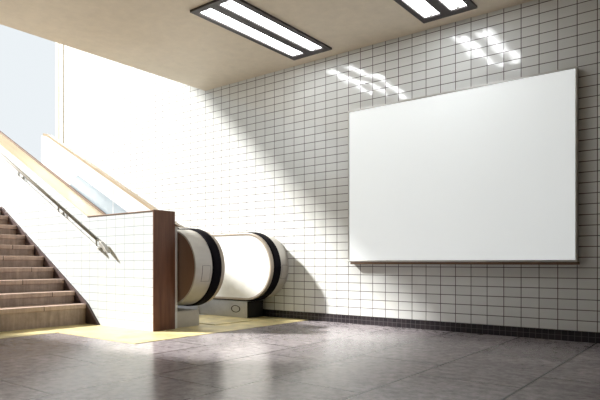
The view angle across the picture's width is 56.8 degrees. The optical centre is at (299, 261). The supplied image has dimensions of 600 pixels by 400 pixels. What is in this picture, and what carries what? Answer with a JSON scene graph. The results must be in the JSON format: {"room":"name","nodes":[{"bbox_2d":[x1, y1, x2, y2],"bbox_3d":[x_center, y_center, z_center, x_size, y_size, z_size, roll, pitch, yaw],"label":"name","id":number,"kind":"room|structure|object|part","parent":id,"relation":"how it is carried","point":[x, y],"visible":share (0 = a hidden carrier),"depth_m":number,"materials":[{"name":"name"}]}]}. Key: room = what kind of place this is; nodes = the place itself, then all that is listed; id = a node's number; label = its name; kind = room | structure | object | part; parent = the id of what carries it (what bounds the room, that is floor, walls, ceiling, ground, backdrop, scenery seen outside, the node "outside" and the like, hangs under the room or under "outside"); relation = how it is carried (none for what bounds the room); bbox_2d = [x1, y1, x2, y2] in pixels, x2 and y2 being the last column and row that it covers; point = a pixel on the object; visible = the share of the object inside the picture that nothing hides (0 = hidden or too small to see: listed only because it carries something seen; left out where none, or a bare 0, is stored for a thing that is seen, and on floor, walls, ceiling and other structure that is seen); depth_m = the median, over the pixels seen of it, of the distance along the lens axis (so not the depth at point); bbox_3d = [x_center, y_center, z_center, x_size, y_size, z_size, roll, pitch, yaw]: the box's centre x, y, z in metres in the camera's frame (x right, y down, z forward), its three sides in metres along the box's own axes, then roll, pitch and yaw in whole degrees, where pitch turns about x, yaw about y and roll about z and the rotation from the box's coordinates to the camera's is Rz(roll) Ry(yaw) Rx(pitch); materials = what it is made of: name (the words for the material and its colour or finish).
{"room":"metro station","nodes":[
{"label":"metro station","id":0,"kind":"room"},
{"bbox_2d":[0,0,532,90],"bbox_3d":[-1.300,-3.380,2.402,11.000,2.080,8.200,0,0,38],"label":"ceiling","id":1,"kind":"structure","parent":0,"point":[162,38],"depth_m":5.54,"materials":[{"name":"paint"}]},
{"bbox_2d":[190,0,331,59],"bbox_3d":[-0.336,-2.327,5.607,0.530,0.026,1.555,0,0,38],"label":"recessed light","id":2,"kind":"object","parent":1,"relation":"in","point":[242,18],"visible":1,"depth_m":5.51,"materials":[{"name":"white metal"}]},
{"bbox_2d":[201,8,300,55],"bbox_3d":[-0.448,-2.326,5.675,0.160,0.025,1.405,0,0,38],"label":"diffuser","id":3,"kind":"object","parent":2,"relation":"attached to","point":[212,14],"depth_m":5.61,"materials":[{"name":"white plastic"}]},
{"bbox_2d":[220,0,321,49],"bbox_3d":[-0.243,-2.326,5.516,0.160,0.025,1.405,0,0,38],"label":"diffuser","id":4,"kind":"object","parent":2,"relation":"attached to","point":[234,7],"depth_m":5.45,"materials":[{"name":"white plastic"}]},
{"bbox_2d":[394,0,476,22],"bbox_3d":[0.935,-2.327,4.620,0.530,0.026,1.555,0,0,38],"label":"recessed light","id":5,"kind":"object","parent":1,"relation":"in","point":[426,11],"visible":1,"depth_m":5.07,"materials":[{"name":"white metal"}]},
{"bbox_2d":[404,0,438,16],"bbox_3d":[0.823,-2.326,4.688,0.160,0.025,1.405,0,0,38],"label":"diffuser","id":6,"kind":"object","parent":5,"relation":"attached to","point":[421,8],"depth_m":5.09,"materials":[{"name":"white plastic"}]},
{"bbox_2d":[441,0,465,9],"bbox_3d":[1.029,-2.326,4.528,0.160,0.025,1.405,0,0,38],"label":"diffuser","id":7,"kind":"object","parent":5,"relation":"attached to","point":[446,4],"depth_m":5.03,"materials":[{"name":"white plastic"}]},
{"bbox_2d":[0,320,599,399],"bbox_3d":[-0.330,0.740,1.776,8.700,0.120,8.400,0,0,38],"label":"floor","id":8,"kind":"structure","parent":0,"point":[308,359],"depth_m":3.68,"materials":[{"name":"grey tile"}]},
{"bbox_2d":[0,207,99,331],"bbox_3d":[-3.805,-0.027,5.734,2.374,1.414,2.384,0,0,38],"label":"staircase","id":9,"kind":"structure","parent":8,"relation":"on","point":[34,293],"depth_m":6.08,"materials":[{"name":"brown stone"}]},
{"bbox_2d":[0,131,174,331],"bbox_3d":[-3.265,-0.643,6.986,4.873,2.647,0.266,0,0,38],"label":"wall","id":10,"kind":"structure","parent":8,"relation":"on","point":[131,286],"depth_m":5.93,"materials":[{"name":"white tile"}]},
{"bbox_3d":[-3.308,-1.230,7.167,2.881,1.474,0.031,0,0,38],"label":"edge trim","id":11,"kind":"part","parent":10,"relation":"part of","materials":[{"name":"brown wood"}]},
{"bbox_2d":[0,152,110,252],"bbox_3d":[-3.471,-0.949,6.937,3.807,1.715,0.073,0,0,38],"label":"handrail","id":12,"kind":"object","parent":10,"relation":"attached to","point":[102,244],"visible":1,"depth_m":6.38,"materials":[{"name":"metal"}]},
{"bbox_3d":[-1.345,0.083,5.497,0.014,1.186,0.264,0,0,38],"label":"panel","id":13,"kind":"part","parent":10,"relation":"part of","materials":[{"name":"brown wood"}]},
{"bbox_2d":[41,133,187,327],"bbox_3d":[-2.242,-0.498,6.406,2.840,2.356,0.063,0,0,38],"label":"parapet","id":14,"kind":"object","parent":8,"relation":"on","point":[108,194],"visible":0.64,"depth_m":6.53,"materials":[{"name":"white tile"}]},
{"bbox_3d":[-2.141,-0.338,6.291,2.100,1.436,0.001,0,0,38],"label":"panel","id":15,"kind":"part","parent":14,"relation":"part of","materials":[{"name":"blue glass"}]},
{"bbox_2d":[0,316,305,343],"bbox_3d":[-1.855,0.678,5.356,1.700,0.004,4.186,0,0,38],"label":"floor strip","id":16,"kind":"object","parent":8,"relation":"on","point":[126,335],"depth_m":5.40,"materials":[{"name":"yellow tile"}]},
{"bbox_2d":[158,209,288,327],"bbox_3d":[-2.703,-0.471,7.745,5.406,2.603,1.474,0,0,38],"label":"escalator","id":17,"kind":"object","parent":8,"relation":"on","point":[223,278],"visible":0.44,"depth_m":6.52,"materials":[{"name":"white metal"}]},
{"bbox_3d":[-3.153,-0.650,7.165,5.322,2.162,0.005,0,0,38],"label":"panel","id":18,"kind":"part","parent":17,"relation":"part of","materials":[{"name":"brown metal"}]},
{"bbox_3d":[-1.042,0.672,6.484,0.900,0.008,0.715,0,0,38],"label":"floor plate","id":19,"kind":"part","parent":17,"relation":"part of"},
{"bbox_3d":[-2.440,-0.650,8.084,5.326,2.166,0.044,0,0,38],"label":"panel","id":20,"kind":"part","parent":17,"relation":"part of","materials":[{"name":"white metal"}]},
{"bbox_3d":[-0.546,0.576,6.789,0.007,0.197,0.282,0,0,38],"label":"plate","id":21,"kind":"part","parent":17,"relation":"part of","materials":[{"name":"black metal"}]},
{"bbox_2d":[64,0,599,332],"bbox_3d":[0.723,-2.020,6.149,12.400,5.400,0.200,0,0,38],"label":"wall","id":22,"kind":"structure","parent":0,"point":[267,154],"depth_m":6.32,"materials":[{"name":"tile"}]},
{"bbox_2d":[56,43,63,142],"bbox_3d":[-4.241,-2.020,9.995,0.280,5.400,0.215,0,0,38],"label":"trim","id":23,"kind":"structure","parent":22,"relation":"attached to","point":[59,47],"depth_m":9.90,"materials":[{"name":"beige paint"}]},
{"bbox_2d":[263,309,599,343],"bbox_3d":[2.395,0.636,4.715,8.000,0.088,0.014,0,0,38],"label":"baseboard","id":24,"kind":"structure","parent":22,"relation":"attached to","point":[563,335],"depth_m":5.43,"materials":[{"name":"black tile"}]},
{"bbox_2d":[348,66,579,264],"bbox_3d":[1.454,-0.815,5.406,2.299,1.677,0.074,0,0,38],"label":"billboard","id":25,"kind":"object","parent":22,"relation":"attached to","point":[485,174],"visible":1,"depth_m":5.25,"materials":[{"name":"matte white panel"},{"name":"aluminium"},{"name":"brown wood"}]}
]}

